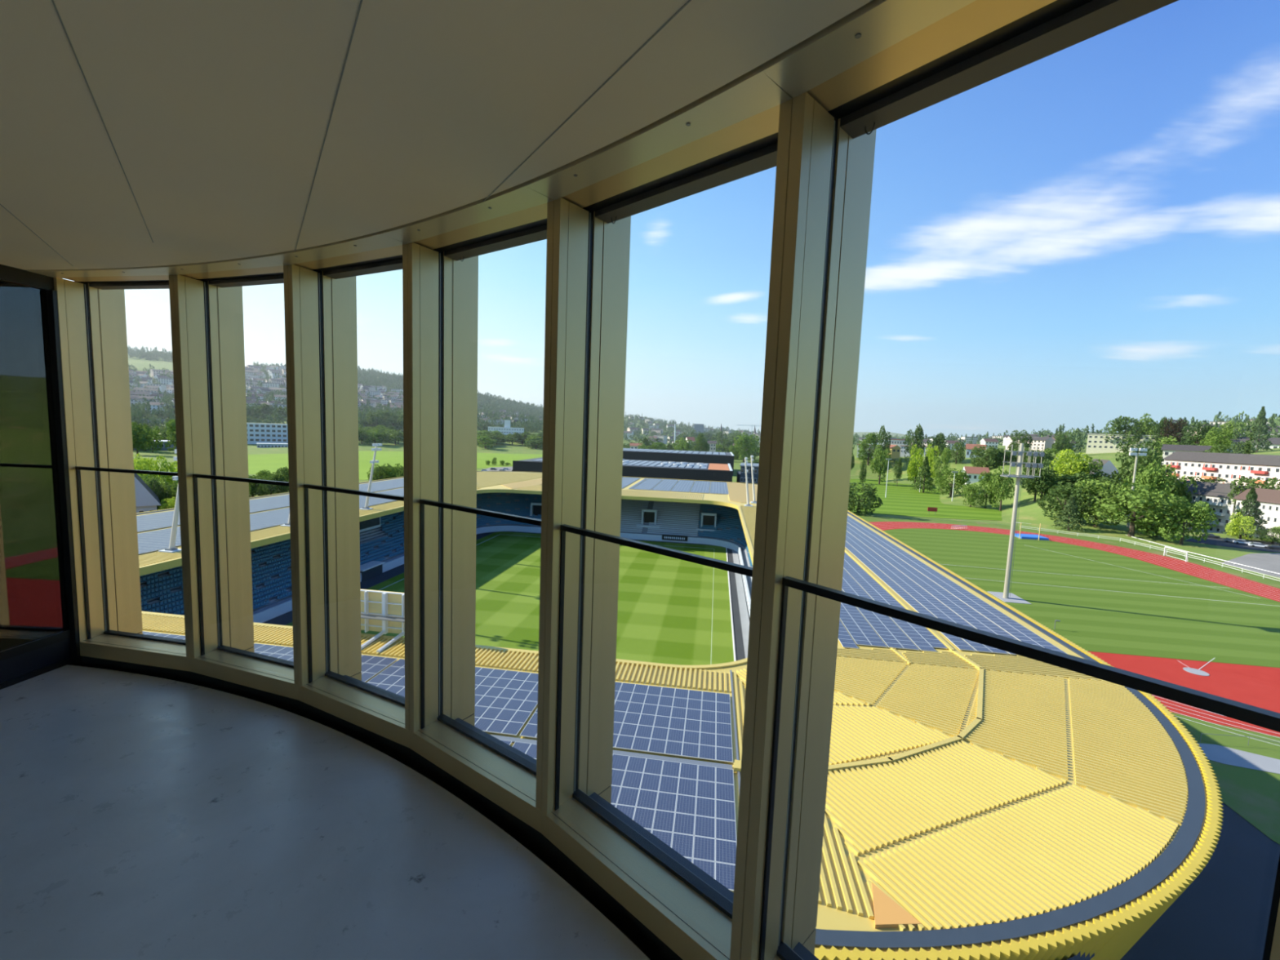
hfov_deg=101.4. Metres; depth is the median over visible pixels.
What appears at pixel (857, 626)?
solar array
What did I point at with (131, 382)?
house
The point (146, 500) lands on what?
house
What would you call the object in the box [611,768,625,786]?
solar panel
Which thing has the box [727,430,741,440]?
tree
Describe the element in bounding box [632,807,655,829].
solar panel
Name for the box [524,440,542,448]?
tree
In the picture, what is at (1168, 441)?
tree
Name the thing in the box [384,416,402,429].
tree
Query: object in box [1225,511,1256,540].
tree
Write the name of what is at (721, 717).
solar panel
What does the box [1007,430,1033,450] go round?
tree
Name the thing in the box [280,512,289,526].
floodlight mast
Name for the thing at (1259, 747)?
grass strip
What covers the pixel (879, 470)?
tree
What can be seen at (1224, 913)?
plaza
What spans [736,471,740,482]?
exhibition hall
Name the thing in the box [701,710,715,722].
solar panel
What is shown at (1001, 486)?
tree
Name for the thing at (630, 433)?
house
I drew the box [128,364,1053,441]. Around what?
housing
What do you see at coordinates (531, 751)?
solar panel
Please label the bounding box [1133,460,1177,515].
tree
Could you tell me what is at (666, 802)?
solar panel
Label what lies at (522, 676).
solar panel
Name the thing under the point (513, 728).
solar panel
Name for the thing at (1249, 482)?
tree
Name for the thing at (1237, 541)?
car
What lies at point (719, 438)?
tree
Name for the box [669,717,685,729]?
solar panel
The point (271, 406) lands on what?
tree
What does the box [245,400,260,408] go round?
house
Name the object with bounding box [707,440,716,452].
house
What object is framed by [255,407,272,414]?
tree
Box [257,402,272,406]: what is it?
house
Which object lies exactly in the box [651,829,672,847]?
solar panel
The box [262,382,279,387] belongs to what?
house
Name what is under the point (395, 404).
house
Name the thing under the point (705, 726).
solar panel
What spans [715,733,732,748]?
solar panel
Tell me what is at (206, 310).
window
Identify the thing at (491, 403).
wooded hills
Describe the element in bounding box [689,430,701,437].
tree
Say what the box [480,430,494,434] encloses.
tree
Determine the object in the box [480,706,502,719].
solar panel
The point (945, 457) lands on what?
tree
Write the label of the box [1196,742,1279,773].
gravel path
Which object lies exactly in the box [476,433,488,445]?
tree
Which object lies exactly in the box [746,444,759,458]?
tree
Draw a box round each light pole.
[884,458,891,497]
[951,471,957,501]
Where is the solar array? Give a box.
[136,476,1066,737]
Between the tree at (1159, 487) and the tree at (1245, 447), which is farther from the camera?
the tree at (1245, 447)
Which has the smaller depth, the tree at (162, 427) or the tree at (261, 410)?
the tree at (162, 427)
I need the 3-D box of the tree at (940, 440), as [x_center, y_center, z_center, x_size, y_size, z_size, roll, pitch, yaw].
[232.983,-24.835,407.495,17.234,25.026,17.223,-2,7,-36]
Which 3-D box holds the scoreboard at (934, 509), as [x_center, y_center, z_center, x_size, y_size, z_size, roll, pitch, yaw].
[124.732,13.196,223.423,3.800,3.000,0.200,3,5,8]
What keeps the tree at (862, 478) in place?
on the ground
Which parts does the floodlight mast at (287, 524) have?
plate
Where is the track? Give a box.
[869,521,1279,737]
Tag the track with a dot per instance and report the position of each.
(1259, 686)
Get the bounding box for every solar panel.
[364,664,387,674]
[367,674,391,684]
[378,666,400,675]
[379,675,402,684]
[474,705,488,717]
[475,667,494,676]
[475,684,491,695]
[475,695,497,706]
[475,717,494,731]
[480,676,498,686]
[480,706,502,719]
[484,686,504,697]
[485,720,509,733]
[489,697,511,708]
[492,678,511,688]
[494,708,517,721]
[497,688,517,698]
[501,721,524,735]
[503,698,524,710]
[505,679,524,689]
[509,710,531,723]
[511,689,530,700]
[512,671,531,680]
[512,741,531,753]
[518,680,537,691]
[518,700,537,712]
[520,723,537,737]
[525,743,537,759]
[610,785,621,804]
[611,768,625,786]
[612,754,629,770]
[613,700,629,711]
[613,711,626,723]
[614,734,634,750]
[615,804,635,819]
[616,691,632,702]
[616,786,639,806]
[619,682,635,693]
[619,723,637,737]
[621,770,643,789]
[622,711,640,725]
[626,702,644,713]
[626,755,646,773]
[630,693,646,703]
[631,737,650,751]
[632,684,648,693]
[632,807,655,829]
[635,724,653,738]
[635,789,657,809]
[638,713,655,726]
[640,773,661,791]
[641,703,657,715]
[643,758,663,775]
[644,694,659,705]
[646,685,662,696]
[648,738,666,754]
[650,726,668,740]
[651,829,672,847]
[652,809,675,832]
[653,715,670,728]
[655,791,676,812]
[656,705,671,717]
[657,695,673,706]
[658,775,679,794]
[660,686,675,697]
[661,760,680,777]
[664,740,682,756]
[666,728,684,742]
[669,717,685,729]
[671,706,686,719]
[671,832,693,857]
[672,697,687,708]
[673,812,694,835]
[674,688,688,699]
[675,794,696,815]
[677,777,697,796]
[679,762,697,780]
[681,742,698,758]
[683,730,699,744]
[684,719,700,732]
[685,708,701,720]
[687,698,702,710]
[688,689,702,700]
[692,858,715,879]
[693,815,715,839]
[693,835,715,862]
[695,796,715,817]
[696,780,715,799]
[697,764,715,782]
[698,744,715,760]
[699,732,715,746]
[700,720,715,733]
[701,700,715,711]
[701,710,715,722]
[702,691,715,702]
[715,693,729,703]
[715,702,730,713]
[715,711,731,724]
[715,722,731,735]
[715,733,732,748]
[715,746,733,762]
[715,767,733,784]
[715,782,734,801]
[715,799,735,821]
[715,817,736,841]
[715,839,736,865]
[715,862,735,891]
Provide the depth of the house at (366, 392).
1172.02 m
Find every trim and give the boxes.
[26,266,172,277]
[68,655,682,959]
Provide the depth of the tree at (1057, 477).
242.19 m
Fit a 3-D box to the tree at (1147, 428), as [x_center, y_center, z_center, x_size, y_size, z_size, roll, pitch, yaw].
[388.838,-36.101,401.393,16.290,30.146,17.161,3,5,7]
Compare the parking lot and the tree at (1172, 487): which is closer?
the tree at (1172, 487)
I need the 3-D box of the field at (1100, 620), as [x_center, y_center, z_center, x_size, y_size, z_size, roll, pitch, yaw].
[102.193,22.520,131.398,70.800,0.020,111.947,3,5,8]
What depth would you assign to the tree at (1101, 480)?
231.94 m
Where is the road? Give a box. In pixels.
[1184,536,1279,551]
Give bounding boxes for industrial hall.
[133,440,176,450]
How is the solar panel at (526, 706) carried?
on the stadium
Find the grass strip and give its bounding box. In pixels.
[1171,711,1279,759]
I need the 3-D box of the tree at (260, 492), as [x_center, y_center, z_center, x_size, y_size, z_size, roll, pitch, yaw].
[-140.968,3.134,197.399,6.738,8.484,7.214,-2,7,-35]
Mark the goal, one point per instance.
(1185, 560)
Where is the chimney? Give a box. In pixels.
[674,423,675,442]
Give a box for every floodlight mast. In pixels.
[158,448,181,552]
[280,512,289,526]
[359,443,382,510]
[744,457,752,506]
[750,455,756,503]
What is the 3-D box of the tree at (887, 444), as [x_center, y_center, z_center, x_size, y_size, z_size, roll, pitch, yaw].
[197.222,-25.269,425.485,10.604,39.291,11.353,-3,8,-44]
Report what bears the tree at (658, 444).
on the ground
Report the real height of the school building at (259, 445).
13.635 m
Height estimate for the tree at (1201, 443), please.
11.937 m
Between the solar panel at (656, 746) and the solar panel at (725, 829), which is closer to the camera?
the solar panel at (725, 829)
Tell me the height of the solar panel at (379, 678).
0.053 m
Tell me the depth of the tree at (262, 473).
208.19 m
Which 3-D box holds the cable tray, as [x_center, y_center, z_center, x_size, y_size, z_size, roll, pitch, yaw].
[-24.521,14.041,32.508,59.700,0.080,0.400,3,5,8]
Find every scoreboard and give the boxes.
[360,588,404,652]
[927,506,937,511]
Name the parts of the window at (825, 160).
sill, sill, glass balustrade, handrail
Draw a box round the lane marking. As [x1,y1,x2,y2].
[875,522,1279,746]
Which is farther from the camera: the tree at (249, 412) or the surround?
the tree at (249, 412)
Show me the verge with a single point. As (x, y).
(1256, 578)
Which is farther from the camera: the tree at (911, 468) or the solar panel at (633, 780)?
the tree at (911, 468)
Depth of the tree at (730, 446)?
649.71 m
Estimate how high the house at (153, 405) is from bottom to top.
22.500 m
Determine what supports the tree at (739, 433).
on the ground
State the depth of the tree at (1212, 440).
320.38 m
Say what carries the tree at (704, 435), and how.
on the ground
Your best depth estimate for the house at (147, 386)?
918.70 m
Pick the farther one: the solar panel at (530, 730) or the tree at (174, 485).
the tree at (174, 485)
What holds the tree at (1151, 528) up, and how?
on the ground
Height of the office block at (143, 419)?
20.159 m
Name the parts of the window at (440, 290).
sill, glass balustrade, handrail, sill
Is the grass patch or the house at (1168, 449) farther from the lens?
the house at (1168, 449)
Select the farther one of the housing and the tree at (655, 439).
the housing
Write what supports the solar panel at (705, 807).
on the stadium
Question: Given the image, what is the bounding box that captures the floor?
[0,664,649,959]
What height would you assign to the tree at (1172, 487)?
21.845 m
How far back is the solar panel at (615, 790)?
25.79 m
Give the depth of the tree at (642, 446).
599.27 m
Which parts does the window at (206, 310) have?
glass balustrade, handrail, sill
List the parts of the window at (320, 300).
glass balustrade, handrail, sill, sill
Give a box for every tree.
[131,422,153,454]
[133,423,151,450]
[133,453,156,480]
[134,457,162,483]
[142,426,163,452]
[142,474,166,499]
[144,455,173,505]
[146,476,173,510]
[150,426,171,439]
[157,427,176,439]
[157,497,175,510]
[164,419,176,451]
[166,460,177,492]
[166,482,177,506]
[168,431,176,446]
[170,480,177,507]
[245,403,257,413]
[246,406,253,417]
[248,475,264,497]
[248,477,262,497]
[252,469,271,484]
[253,403,270,415]
[254,404,275,412]
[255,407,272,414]
[255,408,274,417]
[255,477,274,496]
[258,474,282,495]
[260,472,279,494]
[275,406,287,420]
[275,466,288,493]
[358,417,374,426]
[358,427,368,444]
[364,426,375,431]
[364,430,385,444]
[365,409,386,426]
[367,428,382,436]
[368,463,392,480]
[373,432,388,442]
[376,426,391,435]
[380,425,395,435]
[382,428,396,442]
[382,463,404,478]
[383,410,397,425]
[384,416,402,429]
[386,431,403,444]
[389,411,401,419]
[389,430,403,444]
[395,409,403,427]
[395,466,404,477]
[476,430,484,435]
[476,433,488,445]
[476,435,497,448]
[477,433,498,444]
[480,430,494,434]
[491,457,497,465]
[492,434,506,444]
[493,430,505,436]
[499,460,504,465]
[503,431,521,444]
[513,431,532,444]
[524,435,542,445]
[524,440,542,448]
[531,432,542,441]
[622,442,635,448]
[636,444,653,448]
[638,436,649,448]
[647,438,657,445]
[651,441,666,449]
[664,443,674,449]
[671,438,688,448]
[674,437,693,450]
[679,432,687,440]
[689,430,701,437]
[689,439,697,448]
[695,433,710,451]
[701,433,708,448]
[705,431,714,441]
[711,432,721,449]
[715,444,723,452]
[716,430,727,445]
[717,439,730,452]
[722,438,733,452]
[724,444,738,458]
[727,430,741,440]
[728,432,740,444]
[728,446,738,459]
[733,431,759,462]
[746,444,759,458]
[848,481,883,515]
[850,435,855,470]
[857,431,879,465]
[858,459,866,483]
[870,444,891,484]
[875,426,890,467]
[893,457,902,486]
[903,423,924,462]
[906,444,924,484]
[923,444,939,486]
[924,431,951,459]
[933,447,951,489]
[934,466,970,497]
[950,441,965,463]
[960,483,979,506]
[968,444,1005,469]
[975,471,996,508]
[985,448,1002,467]
[987,466,1014,511]
[998,448,1014,463]
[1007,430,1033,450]
[1012,447,1039,462]
[1020,453,1056,502]
[1026,468,1059,498]
[1031,475,1060,495]
[1033,449,1052,462]
[1036,484,1095,518]
[1038,448,1057,461]
[1048,448,1093,476]
[1051,431,1072,455]
[1053,472,1094,494]
[1057,475,1078,495]
[1071,472,1099,481]
[1073,458,1110,477]
[1073,479,1129,526]
[1089,471,1109,488]
[1091,482,1183,537]
[1092,477,1122,503]
[1102,415,1144,448]
[1106,438,1173,489]
[1120,473,1140,509]
[1131,473,1168,519]
[1132,413,1159,439]
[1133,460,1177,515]
[1135,507,1177,536]
[1149,416,1169,452]
[1152,495,1219,544]
[1153,435,1182,453]
[1160,417,1187,444]
[1160,475,1178,513]
[1160,475,1188,525]
[1167,476,1197,530]
[1180,422,1218,445]
[1186,475,1226,483]
[1187,435,1201,444]
[1198,438,1229,449]
[1202,440,1257,453]
[1204,426,1235,452]
[1218,421,1248,439]
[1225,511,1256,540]
[1226,475,1279,507]
[1255,525,1279,544]
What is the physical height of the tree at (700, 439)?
32.566 m
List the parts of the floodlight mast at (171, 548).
plate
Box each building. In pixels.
[256,443,288,447]
[488,419,524,435]
[739,462,759,484]
[856,444,879,457]
[878,439,908,447]
[899,444,928,457]
[1163,451,1279,489]
[1179,480,1250,533]
[1232,487,1279,537]
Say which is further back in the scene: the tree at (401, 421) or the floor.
the tree at (401, 421)
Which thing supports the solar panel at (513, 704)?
on the stadium
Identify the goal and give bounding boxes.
[1163,546,1188,562]
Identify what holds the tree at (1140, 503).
on the ground
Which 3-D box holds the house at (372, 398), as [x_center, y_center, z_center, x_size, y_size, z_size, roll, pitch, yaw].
[-542.338,-153.184,1053.578,25.750,23.125,15.750,3,5,10]
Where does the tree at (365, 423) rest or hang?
on the ground
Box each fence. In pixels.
[873,515,1026,526]
[1018,522,1279,573]
[1019,525,1279,581]
[1200,733,1279,743]
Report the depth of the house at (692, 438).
800.33 m
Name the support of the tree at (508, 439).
on the ground
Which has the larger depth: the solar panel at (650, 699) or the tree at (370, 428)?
the tree at (370, 428)
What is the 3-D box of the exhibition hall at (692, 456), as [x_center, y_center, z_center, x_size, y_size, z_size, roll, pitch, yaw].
[4.453,-17.500,436.698,143.000,15.000,75.000,3,5,8]
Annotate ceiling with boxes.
[0,0,871,270]
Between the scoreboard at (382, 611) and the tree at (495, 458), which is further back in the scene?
the tree at (495, 458)
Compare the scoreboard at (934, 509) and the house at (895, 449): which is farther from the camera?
the house at (895, 449)
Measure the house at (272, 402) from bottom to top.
19.625 m
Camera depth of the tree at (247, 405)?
779.69 m
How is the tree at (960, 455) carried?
on the ground
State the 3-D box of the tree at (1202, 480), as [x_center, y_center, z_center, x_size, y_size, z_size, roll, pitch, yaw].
[258.432,4.400,239.580,17.266,12.413,16.127,0,6,-25]
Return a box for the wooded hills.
[127,345,1279,453]
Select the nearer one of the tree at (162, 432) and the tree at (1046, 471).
the tree at (1046, 471)
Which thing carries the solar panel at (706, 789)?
on the stadium
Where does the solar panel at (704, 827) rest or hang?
on the stadium
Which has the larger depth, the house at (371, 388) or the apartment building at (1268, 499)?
the house at (371, 388)
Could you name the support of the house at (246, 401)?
on the ground
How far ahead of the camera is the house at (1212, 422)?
546.97 m
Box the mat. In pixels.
[1014,533,1048,540]
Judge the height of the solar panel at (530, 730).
0.053 m
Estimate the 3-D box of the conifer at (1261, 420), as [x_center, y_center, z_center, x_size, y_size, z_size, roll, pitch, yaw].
[366.394,-29.691,308.981,11.850,27.785,12.494,-2,7,-38]
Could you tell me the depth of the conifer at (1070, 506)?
192.76 m
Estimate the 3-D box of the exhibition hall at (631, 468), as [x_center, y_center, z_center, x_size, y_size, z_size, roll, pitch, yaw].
[-6.282,-4.494,304.981,116.500,13.100,64.000,3,5,8]
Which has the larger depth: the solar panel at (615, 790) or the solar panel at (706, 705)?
the solar panel at (706, 705)
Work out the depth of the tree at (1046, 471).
237.44 m
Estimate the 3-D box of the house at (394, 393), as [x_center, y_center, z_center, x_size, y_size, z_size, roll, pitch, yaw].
[-593.935,-200.203,1259.066,31.500,22.500,16.500,1,6,-13]
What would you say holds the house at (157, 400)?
on the ground
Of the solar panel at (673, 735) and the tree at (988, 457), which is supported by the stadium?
the solar panel at (673, 735)
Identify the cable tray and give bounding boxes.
[490,734,732,768]
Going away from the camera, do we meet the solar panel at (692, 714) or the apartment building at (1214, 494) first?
the solar panel at (692, 714)
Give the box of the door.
[0,264,80,689]
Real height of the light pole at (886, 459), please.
21.002 m
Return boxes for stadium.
[136,471,1223,959]
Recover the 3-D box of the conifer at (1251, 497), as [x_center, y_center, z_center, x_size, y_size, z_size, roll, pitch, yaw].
[222.212,12.192,190.667,12.062,19.126,11.440,3,5,4]
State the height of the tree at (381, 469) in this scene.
12.337 m
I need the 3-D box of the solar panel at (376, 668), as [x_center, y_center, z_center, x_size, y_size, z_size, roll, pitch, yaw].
[-19.062,13.676,37.828,0.925,0.053,1.245,3,5,8]
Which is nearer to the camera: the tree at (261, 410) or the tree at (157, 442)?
the tree at (157, 442)
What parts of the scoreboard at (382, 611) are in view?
panel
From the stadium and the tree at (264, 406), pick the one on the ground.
the tree at (264, 406)
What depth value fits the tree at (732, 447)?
588.97 m
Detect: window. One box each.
[53,274,195,671]
[147,255,308,700]
[262,231,430,747]
[380,182,553,832]
[524,64,792,959]
[729,0,1279,959]
[1269,900,1279,959]
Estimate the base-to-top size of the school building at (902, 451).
10.378 m
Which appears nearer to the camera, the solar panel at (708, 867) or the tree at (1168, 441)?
the solar panel at (708, 867)
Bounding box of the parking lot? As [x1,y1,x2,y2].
[485,466,512,471]
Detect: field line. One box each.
[944,564,1221,587]
[968,577,1272,605]
[1034,546,1257,598]
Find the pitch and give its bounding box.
[285,531,749,665]
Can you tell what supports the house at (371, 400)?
on the ground
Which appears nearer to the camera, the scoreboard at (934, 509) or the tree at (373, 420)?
the scoreboard at (934, 509)
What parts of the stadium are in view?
solar panel, solar panel, solar panel, solar panel, solar panel, solar panel, solar panel, solar panel, solar panel, solar panel, solar panel, solar panel, solar panel, solar panel, solar panel, solar panel, solar panel, solar panel, solar panel, solar panel, solar panel, solar panel, solar panel, seat, solar panel, solar panel, solar panel, solar panel, solar panel, solar panel, solar panel, solar panel, solar panel, vomitory frame, solar panel, solar panel, solar panel, solar panel, vomitory frame, terrace rail, vomitory frame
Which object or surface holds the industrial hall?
on the ground
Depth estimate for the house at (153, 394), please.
850.49 m
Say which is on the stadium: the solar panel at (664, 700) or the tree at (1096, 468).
the solar panel at (664, 700)
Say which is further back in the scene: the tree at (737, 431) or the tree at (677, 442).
the tree at (737, 431)
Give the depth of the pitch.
94.74 m
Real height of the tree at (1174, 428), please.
25.776 m
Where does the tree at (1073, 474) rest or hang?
on the ground
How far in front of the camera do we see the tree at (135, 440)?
376.67 m
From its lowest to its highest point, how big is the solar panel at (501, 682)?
0.053 m
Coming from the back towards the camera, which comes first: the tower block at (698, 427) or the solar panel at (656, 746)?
the tower block at (698, 427)
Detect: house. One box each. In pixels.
[128,380,137,388]
[129,391,150,395]
[129,395,138,399]
[130,399,145,409]
[133,378,148,386]
[133,387,159,394]
[133,473,160,512]
[134,398,161,402]
[136,395,156,399]
[137,381,150,387]
[142,377,152,383]
[143,382,166,394]
[143,385,162,391]
[145,401,165,412]
[149,393,163,399]
[158,377,173,385]
[166,387,173,393]
[244,378,257,384]
[245,384,261,389]
[245,389,257,393]
[245,396,258,400]
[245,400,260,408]
[245,400,266,402]
[248,386,269,391]
[254,393,266,400]
[257,387,270,394]
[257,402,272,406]
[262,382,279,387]
[266,400,281,404]
[268,378,284,386]
[269,387,286,395]
[272,394,286,401]
[272,404,286,408]
[358,389,368,395]
[360,400,375,411]
[361,397,377,399]
[361,399,380,408]
[367,386,381,391]
[368,391,381,397]
[376,399,388,404]
[382,395,396,399]
[386,391,399,395]
[389,400,402,402]
[389,402,403,405]
[488,418,502,426]
[623,431,634,439]
[626,427,639,435]
[629,443,642,448]
[641,428,648,435]
[650,428,662,435]
[653,435,667,444]
[667,435,676,443]
[685,436,694,447]
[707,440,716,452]
[885,444,902,457]
[903,438,930,450]
[946,440,959,450]
[960,436,977,444]
[962,466,990,484]
[964,444,986,457]
[979,438,999,448]
[991,435,1003,443]
[1002,436,1008,445]
[1005,435,1017,450]
[1017,436,1054,452]
[1062,439,1075,450]
[1088,458,1120,479]
[1160,444,1212,464]
[1208,421,1228,424]
[1224,436,1279,451]
[1233,425,1279,435]
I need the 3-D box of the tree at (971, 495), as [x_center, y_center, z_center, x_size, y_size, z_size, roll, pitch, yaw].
[161.076,7.227,254.487,8.654,12.242,9.476,1,5,-7]
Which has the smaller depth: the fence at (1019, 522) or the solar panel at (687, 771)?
the solar panel at (687, 771)
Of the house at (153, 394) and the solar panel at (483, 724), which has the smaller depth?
the solar panel at (483, 724)
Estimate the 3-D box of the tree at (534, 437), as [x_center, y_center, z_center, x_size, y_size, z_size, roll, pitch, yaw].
[-135.949,-50.104,666.135,24.715,15.622,22.343,3,6,12]
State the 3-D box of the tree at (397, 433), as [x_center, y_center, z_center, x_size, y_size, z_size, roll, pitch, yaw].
[-276.200,-47.467,590.503,16.344,16.292,17.035,2,5,-3]
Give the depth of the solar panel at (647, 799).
25.47 m
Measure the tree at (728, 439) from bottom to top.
23.475 m
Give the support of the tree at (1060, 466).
on the ground
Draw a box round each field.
[848,479,1002,520]
[883,528,1279,667]
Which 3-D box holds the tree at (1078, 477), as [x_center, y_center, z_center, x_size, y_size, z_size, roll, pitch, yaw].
[191.713,2.479,231.807,14.999,12.759,15.634,7,7,41]
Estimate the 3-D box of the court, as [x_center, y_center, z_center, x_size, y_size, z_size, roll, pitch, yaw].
[195.253,24.295,149.673,63.466,0.020,53.337,3,5,8]
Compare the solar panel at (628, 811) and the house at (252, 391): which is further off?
the house at (252, 391)
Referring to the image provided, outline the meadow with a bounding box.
[248,450,542,479]
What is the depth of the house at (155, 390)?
885.01 m
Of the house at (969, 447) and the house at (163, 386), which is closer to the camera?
the house at (969, 447)
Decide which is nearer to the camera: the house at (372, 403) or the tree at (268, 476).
the tree at (268, 476)
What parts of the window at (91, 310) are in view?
glass balustrade, handrail, sill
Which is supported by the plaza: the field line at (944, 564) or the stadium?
the stadium
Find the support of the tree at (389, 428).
on the ground
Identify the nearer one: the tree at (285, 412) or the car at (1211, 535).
the car at (1211, 535)
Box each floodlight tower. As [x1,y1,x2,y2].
[986,443,1044,604]
[1126,448,1147,527]
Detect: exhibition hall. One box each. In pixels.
[512,457,733,481]
[622,448,733,475]
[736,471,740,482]
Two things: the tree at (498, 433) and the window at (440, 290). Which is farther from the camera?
the tree at (498, 433)
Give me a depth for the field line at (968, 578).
113.40 m
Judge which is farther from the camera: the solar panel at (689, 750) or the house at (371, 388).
the house at (371, 388)
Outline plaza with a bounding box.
[262,533,1279,959]
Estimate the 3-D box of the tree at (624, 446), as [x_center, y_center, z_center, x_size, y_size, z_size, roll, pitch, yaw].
[-12.590,-41.228,677.978,24.276,15.977,22.352,5,6,24]
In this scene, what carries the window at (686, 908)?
attached to the tower
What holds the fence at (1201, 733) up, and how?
on the grass strip
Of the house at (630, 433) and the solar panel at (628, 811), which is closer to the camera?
the solar panel at (628, 811)
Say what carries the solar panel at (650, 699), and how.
on the stadium
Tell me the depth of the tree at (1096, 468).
247.51 m
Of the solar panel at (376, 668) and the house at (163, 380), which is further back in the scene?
the house at (163, 380)
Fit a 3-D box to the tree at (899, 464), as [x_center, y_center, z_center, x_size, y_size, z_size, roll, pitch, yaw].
[173.657,-5.704,351.838,5.299,20.903,5.295,1,5,-9]
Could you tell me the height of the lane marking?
0.001 m
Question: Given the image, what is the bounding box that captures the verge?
[858,515,1279,779]
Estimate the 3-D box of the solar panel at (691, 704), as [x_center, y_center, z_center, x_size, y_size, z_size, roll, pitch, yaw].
[3.596,14.831,34.573,0.925,0.053,1.245,3,5,8]
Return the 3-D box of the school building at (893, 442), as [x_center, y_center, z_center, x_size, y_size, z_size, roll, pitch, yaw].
[232.148,-32.476,478.986,26.803,9.598,12.800,5,6,26]
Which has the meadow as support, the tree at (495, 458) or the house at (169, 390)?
the tree at (495, 458)
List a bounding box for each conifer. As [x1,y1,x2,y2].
[910,456,935,492]
[1050,496,1087,531]
[1221,487,1270,538]
[1245,406,1272,452]
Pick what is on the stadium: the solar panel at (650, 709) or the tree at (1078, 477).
the solar panel at (650, 709)
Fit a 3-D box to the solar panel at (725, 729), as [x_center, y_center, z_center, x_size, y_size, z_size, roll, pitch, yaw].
[5.085,15.148,31.813,0.925,0.053,1.245,3,5,8]
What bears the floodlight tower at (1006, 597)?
on the field at (1100, 620)
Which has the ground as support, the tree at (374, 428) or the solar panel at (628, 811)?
the tree at (374, 428)
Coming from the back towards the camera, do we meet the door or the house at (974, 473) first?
the house at (974, 473)
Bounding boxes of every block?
[142,418,164,422]
[246,422,288,444]
[693,423,703,433]
[1085,433,1155,453]
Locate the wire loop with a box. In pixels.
[864,122,875,134]
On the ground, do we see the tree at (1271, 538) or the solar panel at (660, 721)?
the tree at (1271, 538)
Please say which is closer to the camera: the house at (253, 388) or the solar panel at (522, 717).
the solar panel at (522, 717)
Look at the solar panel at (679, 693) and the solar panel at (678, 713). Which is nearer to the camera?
the solar panel at (678, 713)
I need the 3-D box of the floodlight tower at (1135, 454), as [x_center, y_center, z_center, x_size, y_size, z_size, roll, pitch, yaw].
[186.715,3.072,198.256,5.500,30.250,1.020,3,5,8]
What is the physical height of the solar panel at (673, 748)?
0.053 m
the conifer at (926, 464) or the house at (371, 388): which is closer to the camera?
the conifer at (926, 464)
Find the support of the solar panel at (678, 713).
on the stadium
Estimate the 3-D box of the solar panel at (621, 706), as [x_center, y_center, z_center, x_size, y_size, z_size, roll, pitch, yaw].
[-1.235,14.705,33.994,0.925,0.053,1.245,3,5,8]
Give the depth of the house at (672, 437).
1215.30 m
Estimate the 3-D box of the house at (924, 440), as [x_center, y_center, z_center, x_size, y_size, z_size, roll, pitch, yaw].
[291.765,-34.478,553.828,25.200,18.000,13.200,7,7,42]
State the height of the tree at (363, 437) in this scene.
18.489 m
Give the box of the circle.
[1180,657,1214,675]
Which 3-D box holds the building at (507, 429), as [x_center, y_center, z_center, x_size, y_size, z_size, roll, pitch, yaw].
[-209.182,-75.821,817.927,54.254,35.342,30.800,1,6,-14]
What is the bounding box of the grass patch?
[1210,763,1279,844]
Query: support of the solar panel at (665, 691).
on the stadium
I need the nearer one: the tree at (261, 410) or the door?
the door
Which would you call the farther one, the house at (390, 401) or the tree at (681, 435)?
the house at (390, 401)
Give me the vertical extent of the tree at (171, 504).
6.872 m
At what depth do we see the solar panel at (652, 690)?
36.16 m
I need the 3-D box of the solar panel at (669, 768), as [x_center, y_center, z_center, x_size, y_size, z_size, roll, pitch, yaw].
[1.654,15.392,27.873,0.925,0.053,1.245,3,5,8]
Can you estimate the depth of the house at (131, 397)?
763.86 m
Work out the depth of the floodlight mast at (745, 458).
131.29 m
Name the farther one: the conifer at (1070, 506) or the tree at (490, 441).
the tree at (490, 441)
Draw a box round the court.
[1221,552,1279,577]
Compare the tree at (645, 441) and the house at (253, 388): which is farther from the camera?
the house at (253, 388)
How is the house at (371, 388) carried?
on the ground
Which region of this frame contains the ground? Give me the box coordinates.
[128,354,1279,561]
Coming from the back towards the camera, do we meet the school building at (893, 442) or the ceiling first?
the school building at (893, 442)
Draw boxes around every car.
[1201,533,1220,538]
[1222,537,1239,543]
[1232,538,1251,544]
[1248,542,1268,548]
[1266,544,1279,549]
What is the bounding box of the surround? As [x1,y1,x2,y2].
[262,531,749,660]
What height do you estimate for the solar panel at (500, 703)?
0.053 m
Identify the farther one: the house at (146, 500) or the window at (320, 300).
the house at (146, 500)
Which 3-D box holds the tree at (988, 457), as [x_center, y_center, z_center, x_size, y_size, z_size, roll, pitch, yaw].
[236.807,-14.360,349.692,11.198,12.853,9.609,3,5,9]
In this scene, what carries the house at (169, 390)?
on the ground
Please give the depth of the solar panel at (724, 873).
21.30 m
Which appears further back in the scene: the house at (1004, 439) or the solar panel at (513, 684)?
the house at (1004, 439)
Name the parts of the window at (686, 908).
sill, glass balustrade, handrail, sill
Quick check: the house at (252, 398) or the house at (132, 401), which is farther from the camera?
the house at (252, 398)
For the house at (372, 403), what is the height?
22.500 m

